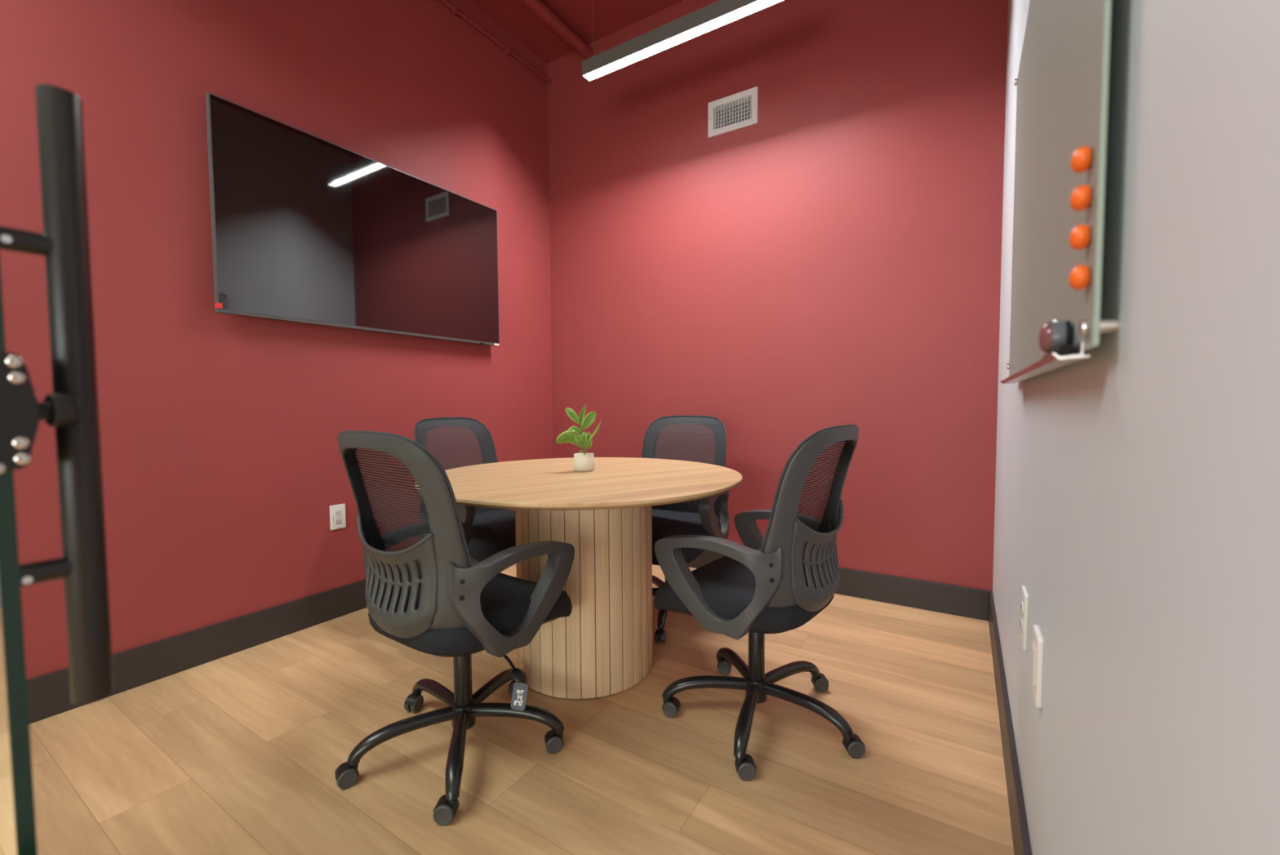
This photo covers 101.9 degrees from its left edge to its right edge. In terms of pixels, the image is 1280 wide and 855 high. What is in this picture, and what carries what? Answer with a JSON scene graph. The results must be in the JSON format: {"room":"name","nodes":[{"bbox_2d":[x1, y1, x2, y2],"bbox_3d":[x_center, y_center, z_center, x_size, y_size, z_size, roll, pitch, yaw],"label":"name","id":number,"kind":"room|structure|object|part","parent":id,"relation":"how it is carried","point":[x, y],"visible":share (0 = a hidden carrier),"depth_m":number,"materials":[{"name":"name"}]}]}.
{"room":"office","nodes":[
{"label":"office","id":0,"kind":"room"},
{"bbox_2d":[0,0,552,679],"bbox_3d":[-1.413,-0.806,2.631,0.120,3.420,2.954,1,3,32],"label":"wall","id":1,"kind":"structure","parent":0,"point":[224,469],"depth_m":2.12,"materials":[{"name":"red paint"}]},
{"bbox_2d":[26,557,479,723],"bbox_3d":[-1.360,0.834,2.652,0.014,0.142,2.764,1,3,32],"label":"baseboard","id":2,"kind":"structure","parent":1,"relation":"attached to","point":[49,695],"depth_m":2.05,"materials":[{"name":"grey"}]},
{"bbox_2d":[329,503,346,529],"bbox_3d":[-1.451,0.429,2.495,0.009,0.116,0.072,1,3,32],"label":"power outlet","id":3,"kind":"object","parent":1,"relation":"attached to","point":[337,512],"visible":1,"depth_m":2.49,"materials":[{"name":"white plastic"}]},
{"bbox_2d":[334,509,342,524],"bbox_3d":[-1.449,0.429,2.494,0.003,0.067,0.033,1,3,32],"label":"socket","id":4,"kind":"object","parent":3,"relation":"attached to","point":[338,513],"depth_m":2.49,"materials":[{"name":"white plastic"}]},
{"bbox_2d":[205,92,499,346],"bbox_3d":[-1.294,-0.891,2.630,0.081,0.838,1.448,1,3,32],"label":"television","id":5,"kind":"object","parent":1,"relation":"attached to","point":[307,228],"visible":1,"depth_m":2.39,"materials":[{"name":"grey glass"}]},
{"bbox_2d":[439,0,551,84],"bbox_3d":[-1.356,-2.362,2.511,0.042,0.052,2.724,1,3,32],"label":"conduit","id":6,"kind":"object","parent":1,"relation":"attached to","point":[455,11],"visible":1,"depth_m":3.20,"materials":[{"name":"red metal"}]},
{"bbox_2d":[29,563,1013,854],"bbox_3d":[-1.344,1.047,0.166,2.916,0.050,7.220,1,3,32],"label":"floor","id":7,"kind":"structure","parent":0,"point":[239,753],"depth_m":1.50,"materials":[{"name":"brown wood"}]},
{"bbox_2d":[334,430,574,825],"bbox_3d":[-0.528,0.473,1.552,0.596,0.956,0.600,1,3,25],"label":"office chair","id":8,"kind":"object","parent":7,"relation":"on","point":[458,608],"visible":0.98,"depth_m":1.36,"materials":[{"name":"black plastic"}]},
{"bbox_3d":[-0.666,0.866,1.472,0.289,0.079,0.043,-2,3,-31],"label":"leg","id":9,"kind":"part","parent":8,"relation":"part of","materials":[{"name":"black"}]},
{"bbox_3d":[-0.647,0.279,1.361,0.445,0.539,0.152,2,3,34],"label":"frame","id":10,"kind":"part","parent":8,"relation":"part of","materials":[{"name":"grey plastic"}]},
{"bbox_3d":[-0.642,0.273,1.367,0.439,0.520,0.143,2,3,34],"label":"panel","id":11,"kind":"part","parent":8,"relation":"part of","materials":[{"name":"grey"}]},
{"bbox_3d":[-0.717,0.447,1.679,0.091,0.265,0.400,1,3,26],"label":"armrest","id":12,"kind":"part","parent":8,"relation":"part of","materials":[{"name":"grey plastic"}]},
{"bbox_3d":[-0.651,0.857,1.661,0.290,0.079,0.043,2,4,41],"label":"leg","id":13,"kind":"part","parent":8,"relation":"part of","materials":[{"name":"black metal"}]},
{"bbox_3d":[-0.491,0.868,1.400,0.043,0.079,0.289,-1,3,-13],"label":"leg","id":14,"kind":"part","parent":8,"relation":"part of","materials":[{"name":"black"}]},
{"bbox_2d":[368,572,572,655],"bbox_3d":[-0.505,0.548,1.579,0.482,0.149,0.510,2,3,34],"label":"seat cushion","id":15,"kind":"object","parent":8,"relation":"on","point":[508,602],"depth_m":1.37,"materials":[{"name":"black fabric"}]},
{"bbox_3d":[-0.467,0.854,1.705,0.043,0.079,0.289,1,3,23],"label":"leg","id":16,"kind":"part","parent":8,"relation":"part of","materials":[{"name":"black metal"}]},
{"bbox_3d":[-0.399,0.637,1.456,0.178,0.043,0.011,2,4,41],"label":"height lever","id":17,"kind":"part","parent":8,"relation":"part of","materials":[{"name":"black"}]},
{"bbox_3d":[-0.331,0.457,1.416,0.091,0.265,0.400,2,4,43],"label":"armrest","id":18,"kind":"part","parent":8,"relation":"part of","materials":[{"name":"grey plastic"}]},
{"bbox_3d":[-0.367,0.861,1.544,0.289,0.079,0.043,0,3,5],"label":"leg","id":19,"kind":"part","parent":8,"relation":"part of","materials":[{"name":"black metal"}]},
{"bbox_2d":[511,681,528,710],"bbox_3d":[-0.325,0.717,1.398,0.047,0.085,0.010,0,3,3],"label":"tag","id":20,"kind":"object","parent":8,"relation":"hanging from","point":[519,694],"visible":0.98,"depth_m":1.40,"materials":[{"name":"grey plastic"}]},
{"bbox_2d":[514,689,524,705],"bbox_3d":[-0.325,0.726,1.397,0.023,0.042,0.001,8,-3,3],"label":"print","id":21,"kind":"object","parent":20,"relation":"attached to","point":[522,691],"depth_m":1.40},
{"bbox_2d":[413,417,515,561],"bbox_3d":[-0.726,0.431,2.484,0.628,0.956,0.603,1,3,33],"label":"office chair","id":22,"kind":"object","parent":7,"relation":"on","point":[493,530],"visible":0.22,"depth_m":2.50,"materials":[{"name":"grey plastic"}]},
{"bbox_3d":[-0.860,0.420,2.268,0.400,0.265,0.091,2,4,42],"label":"armrest","id":23,"kind":"part","parent":22,"relation":"part of","materials":[{"name":"grey plastic"}]},
{"bbox_3d":[-0.907,0.217,2.568,0.143,0.520,0.439,1,3,33],"label":"panel","id":24,"kind":"part","parent":22,"relation":"part of","materials":[{"name":"grey fabric"}]},
{"bbox_3d":[-0.913,0.224,2.573,0.152,0.539,0.445,1,3,33],"label":"frame","id":25,"kind":"part","parent":22,"relation":"part of","materials":[{"name":"grey plastic"}]},
{"bbox_2d":[467,509,515,561],"bbox_3d":[-0.704,0.508,2.449,0.510,0.149,0.482,1,3,33],"label":"seat cushion","id":26,"kind":"object","parent":22,"relation":"on","point":[493,531],"depth_m":2.29,"materials":[{"name":"black fabric"}]},
{"bbox_2d":[414,457,742,698],"bbox_3d":[-0.215,0.552,2.034,1.208,0.749,1.208,1,3,32],"label":"pedestal table","id":27,"kind":"object","parent":7,"relation":"on","point":[603,647],"visible":0.85,"depth_m":1.80,"materials":[{"name":"brown wood"}]},
{"bbox_2d":[555,404,600,471],"bbox_3d":[-0.245,0.041,2.090,0.181,0.267,0.089,0,3,0],"label":"potted plant","id":28,"kind":"object","parent":27,"relation":"on","point":[582,462],"visible":1,"depth_m":2.07,"materials":[{"name":"green plant"}]},
{"bbox_3d":[-0.226,0.140,2.095,0.089,0.068,0.089,0,3,0],"label":"pot","id":29,"kind":"part","parent":28,"relation":"part of","materials":[{"name":"beige ceramic"}]},
{"bbox_2d":[641,414,728,642],"bbox_3d":[0.161,0.425,2.485,0.628,0.951,0.639,1,3,25],"label":"office chair","id":30,"kind":"object","parent":7,"relation":"on","point":[709,516],"visible":0.32,"depth_m":2.58,"materials":[{"name":"grey plastic"}]},
{"bbox_3d":[-0.013,0.814,2.501,0.290,0.079,0.043,-1,3,-7],"label":"leg","id":31,"kind":"part","parent":30,"relation":"part of","materials":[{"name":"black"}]},
{"bbox_3d":[0.080,0.805,2.666,0.043,0.079,0.289,-2,3,-25],"label":"leg","id":32,"kind":"part","parent":30,"relation":"part of","materials":[{"name":"black"}]},
{"bbox_3d":[0.115,0.820,2.362,0.043,0.079,0.289,0,3,11],"label":"leg","id":33,"kind":"part","parent":30,"relation":"part of","materials":[{"name":"black"}]},
{"bbox_3d":[0.228,0.206,2.669,0.439,0.520,0.143,1,3,25],"label":"panel","id":34,"kind":"part","parent":30,"relation":"part of","materials":[{"name":"grey fabric"}]},
{"bbox_3d":[0.231,0.212,2.676,0.445,0.539,0.152,1,3,25],"label":"frame","id":35,"kind":"part","parent":30,"relation":"part of","materials":[{"name":"grey plastic"}]},
{"bbox_2d":[652,508,720,564],"bbox_3d":[0.126,0.503,2.465,0.482,0.149,0.510,1,3,25],"label":"seat cushion","id":36,"kind":"object","parent":30,"relation":"on","point":[666,522],"depth_m":2.34,"materials":[{"name":"black fabric"}]},
{"bbox_3d":[0.350,0.407,2.389,0.091,0.265,0.400,0,3,17],"label":"armrest","id":37,"kind":"part","parent":30,"relation":"part of","materials":[{"name":"grey plastic"}]},
{"bbox_2d":[653,424,865,780],"bbox_3d":[0.397,0.463,1.667,0.638,0.956,0.618,2,4,40],"label":"office chair","id":38,"kind":"object","parent":7,"relation":"on","point":[761,586],"visible":1,"depth_m":1.50,"materials":[{"name":"grey plastic"}]},
{"bbox_3d":[0.217,0.850,1.696,0.289,0.079,0.043,0,3,3],"label":"leg","id":39,"kind":"part","parent":38,"relation":"part of","materials":[{"name":"black metal"}]},
{"bbox_3d":[0.214,0.450,1.498,0.400,0.265,0.091,1,3,32],"label":"armrest","id":40,"kind":"part","parent":38,"relation":"part of","materials":[{"name":"grey plastic"}]},
{"bbox_3d":[0.337,0.843,1.843,0.043,0.079,0.289,-1,3,-15],"label":"leg","id":41,"kind":"part","parent":38,"relation":"part of","materials":[{"name":"black metal"}]},
{"bbox_2d":[653,555,834,631],"bbox_3d":[0.342,0.537,1.701,0.510,0.149,0.482,2,4,40],"label":"seat cushion","id":42,"kind":"object","parent":38,"relation":"on","point":[725,585],"depth_m":1.49,"materials":[{"name":"black fabric"}]},
{"bbox_3d":[0.319,0.857,1.536,0.043,0.079,0.290,1,3,21],"label":"leg","id":43,"kind":"part","parent":38,"relation":"part of","materials":[{"name":"black metal"}]},
{"bbox_3d":[0.517,0.431,1.853,0.091,0.265,0.400,-3,4,-41],"label":"armrest","id":44,"kind":"part","parent":38,"relation":"part of","materials":[{"name":"grey plastic"}]},
{"bbox_3d":[0.514,0.845,1.773,0.289,0.079,0.043,-2,3,-33],"label":"leg","id":45,"kind":"part","parent":38,"relation":"part of","materials":[{"name":"black metal"}]},
{"bbox_3d":[0.523,0.258,1.531,0.143,0.520,0.439,2,4,40],"label":"panel","id":46,"kind":"part","parent":38,"relation":"part of","materials":[{"name":"grey"}]},
{"bbox_3d":[0.502,0.854,1.584,0.289,0.079,0.043,2,3,39],"label":"leg","id":47,"kind":"part","parent":38,"relation":"part of","materials":[{"name":"black metal"}]},
{"bbox_3d":[0.529,0.265,1.527,0.152,0.539,0.445,2,4,40],"label":"frame","id":48,"kind":"part","parent":38,"relation":"part of","materials":[{"name":"grey plastic"}]},
{"bbox_2d":[469,0,683,63],"bbox_3d":[-0.223,-2.517,1.832,2.916,0.060,2.904,1,3,32],"label":"ceiling","id":49,"kind":"structure","parent":0,"point":[591,24],"depth_m":3.24,"materials":[{"name":"red paint"}]},
{"bbox_2d":[582,0,784,81],"bbox_3d":[0.222,-2.204,2.491,1.223,0.633,0.061,1,3,32],"label":"pendant light","id":50,"kind":"object","parent":49,"relation":"hanging from","point":[720,13],"visible":1,"depth_m":2.54,"materials":[{"name":"grey metal"}]},
{"bbox_2d":[547,0,1008,591],"bbox_3d":[0.523,-0.839,3.094,2.676,3.420,0.120,1,3,32],"label":"wall","id":51,"kind":"structure","parent":0,"point":[833,258],"depth_m":2.77,"materials":[{"name":"red paint"}]},
{"bbox_2d":[520,0,593,59],"bbox_3d":[-1.056,-2.430,2.321,0.072,0.072,2.724,1,3,32],"label":"pipe","id":52,"kind":"object","parent":51,"relation":"attached to","point":[538,7],"visible":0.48,"depth_m":3.18,"materials":[{"name":"red metal"}]},
{"bbox_2d":[707,86,758,137],"bbox_3d":[0.556,-1.798,3.011,0.298,0.196,0.123,1,3,32],"label":"air vent","id":53,"kind":"object","parent":51,"relation":"in","point":[739,110],"visible":0.98,"depth_m":2.97,"materials":[{"name":"white metal"}]},
{"bbox_3d":[0.541,-1.850,2.986,0.230,0.004,0.016,1,3,32],"label":"cross blade","id":54,"kind":"part","parent":53,"relation":"part of","materials":[{"name":"white metal"}]},
{"bbox_3d":[0.541,-1.829,2.987,0.230,0.004,0.016,1,3,32],"label":"cross blade","id":55,"kind":"part","parent":53,"relation":"part of","materials":[{"name":"white metal"}]},
{"bbox_3d":[0.542,-1.808,2.988,0.230,0.004,0.016,1,3,32],"label":"cross blade","id":56,"kind":"part","parent":53,"relation":"part of","materials":[{"name":"white metal"}]},
{"bbox_3d":[0.542,-1.786,2.989,0.230,0.004,0.016,1,3,32],"label":"cross blade","id":57,"kind":"part","parent":53,"relation":"part of","materials":[{"name":"white metal"}]},
{"bbox_3d":[0.542,-1.765,2.990,0.230,0.004,0.016,1,3,32],"label":"cross blade","id":58,"kind":"part","parent":53,"relation":"part of","materials":[{"name":"white metal"}]},
{"bbox_2d":[687,549,989,620],"bbox_3d":[0.497,0.801,3.114,2.648,0.142,0.014,1,3,32],"label":"baseboard","id":59,"kind":"structure","parent":51,"relation":"attached to","point":[963,601],"depth_m":2.58,"materials":[{"name":"grey"}]},
{"bbox_2d":[992,0,1279,854],"bbox_3d":[0.960,-0.750,1.154,0.120,3.420,2.954,1,3,32],"label":"wall","id":60,"kind":"structure","parent":0,"point":[1137,511],"depth_m":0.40,"materials":[{"name":"grey paint"}]},
{"bbox_2d":[988,590,1031,854],"bbox_3d":[0.899,0.887,1.245,0.014,0.142,2.764,1,3,32],"label":"baseboard","id":61,"kind":"structure","parent":60,"relation":"attached to","point":[1020,829],"depth_m":1.36,"materials":[{"name":"grey"}]},
{"bbox_2d":[1020,585,1028,650],"bbox_3d":[0.876,0.433,1.186,0.010,0.124,0.079,1,3,32],"label":"power outlet","id":62,"kind":"object","parent":60,"relation":"attached to","point":[1024,597],"visible":1,"depth_m":1.16,"materials":[{"name":"white plastic"}]},
{"bbox_2d":[1020,617,1022,632],"bbox_3d":[0.874,0.453,1.188,0.003,0.033,0.033,1,3,32],"label":"socket","id":63,"kind":"object","parent":62,"relation":"attached to","point":[1021,619],"depth_m":1.18,"materials":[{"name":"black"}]},
{"bbox_2d":[1020,600,1023,616],"bbox_3d":[0.874,0.414,1.186,0.003,0.033,0.033,1,3,32],"label":"socket","id":64,"kind":"object","parent":62,"relation":"attached to","point":[1022,602],"depth_m":1.18,"materials":[{"name":"white plastic"}]},
{"bbox_2d":[1031,624,1044,707],"bbox_3d":[0.738,0.441,0.967,0.012,0.124,0.079,1,3,32],"label":"wall plate","id":65,"kind":"object","parent":60,"relation":"attached to","point":[1037,644],"visible":1,"depth_m":0.94,"materials":[{"name":"white plastic"}]},
{"bbox_2d":[1000,0,1118,383],"bbox_3d":[0.750,-0.521,0.985,0.049,0.849,1.142,1,3,32],"label":"board","id":66,"kind":"object","parent":60,"relation":"attached to","point":[1062,81],"visible":1,"depth_m":0.75,"materials":[{"name":"grey"}]},
{"bbox_2d":[1038,317,1071,353],"bbox_3d":[0.502,-0.111,0.630,0.029,0.044,0.039,1,3,32],"label":"eraser","id":67,"kind":"object","parent":66,"relation":"on","point":[1055,333],"visible":0.86,"depth_m":0.62,"materials":[{"name":"black"}]},
{"bbox_2d":[1042,343,1074,358],"bbox_3d":[0.513,-0.090,0.639,0.014,0.014,0.145,1,3,32],"label":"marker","id":68,"kind":"object","parent":66,"relation":"on","point":[1064,349],"visible":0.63,"depth_m":0.58,"materials":[{"name":"black plastic"}]},
{"bbox_2d":[1068,264,1091,289],"bbox_3d":[0.460,-0.157,0.544,0.016,0.026,0.026,1,3,32],"label":"magnet","id":69,"kind":"object","parent":66,"relation":"attached to","point":[1080,277],"visible":1,"depth_m":0.54,"materials":[{"name":"orange plastic"}]},
{"bbox_2d":[1069,224,1091,249],"bbox_3d":[0.463,-0.200,0.547,0.016,0.026,0.026,1,3,32],"label":"magnet","id":70,"kind":"object","parent":66,"relation":"attached to","point":[1080,237],"visible":1,"depth_m":0.54,"materials":[{"name":"orange plastic"}]},
{"bbox_2d":[1070,185,1093,211],"bbox_3d":[0.464,-0.241,0.546,0.016,0.026,0.026,1,3,32],"label":"magnet","id":71,"kind":"object","parent":66,"relation":"attached to","point":[1081,199],"visible":1,"depth_m":0.54,"materials":[{"name":"orange plastic"}]},
{"bbox_2d":[1071,146,1093,173],"bbox_3d":[0.466,-0.282,0.548,0.016,0.026,0.026,1,3,32],"label":"magnet","id":72,"kind":"object","parent":66,"relation":"attached to","point":[1082,159],"visible":1,"depth_m":0.54,"materials":[{"name":"orange plastic"}]},
{"bbox_3d":[-0.989,-2.115,0.617,2.676,0.620,0.100,1,3,32],"label":"wall","id":73,"kind":"structure","parent":0,"visible":0},
{"bbox_2d":[0,84,114,854],"bbox_3d":[-0.963,-0.404,0.716,0.965,2.768,0.088,1,3,32],"label":"door","id":74,"kind":"structure","parent":73,"relation":"in","point":[72,408],"depth_m":0.50,"materials":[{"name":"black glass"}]},
{"bbox_3d":[-0.979,-0.403,0.698,0.956,2.768,0.012,1,3,32],"label":"glass panel","id":75,"kind":"part","parent":74,"relation":"part of","materials":[{"name":"green"}]},
{"bbox_3d":[-0.578,-0.175,0.493,0.021,0.021,0.046,1,3,32],"label":"handle post","id":76,"kind":"part","parent":74,"relation":"part of","materials":[{"name":"black metal"}]},
{"bbox_3d":[-0.576,0.139,0.508,0.021,0.021,0.046,1,3,32],"label":"handle post","id":77,"kind":"part","parent":74,"relation":"part of","materials":[{"name":"black metal"}]},
{"bbox_3d":[-0.561,-0.017,0.504,0.033,0.033,0.019,1,3,26],"label":"lock knob","id":78,"kind":"part","parent":74,"relation":"part of","materials":[{"name":"black metal"}]},
{"bbox_3d":[-0.565,-0.025,0.520,0.030,0.604,0.030,1,3,32],"label":"pull handle","id":79,"kind":"part","parent":74,"relation":"part of","materials":[{"name":"black metal"}]}
]}

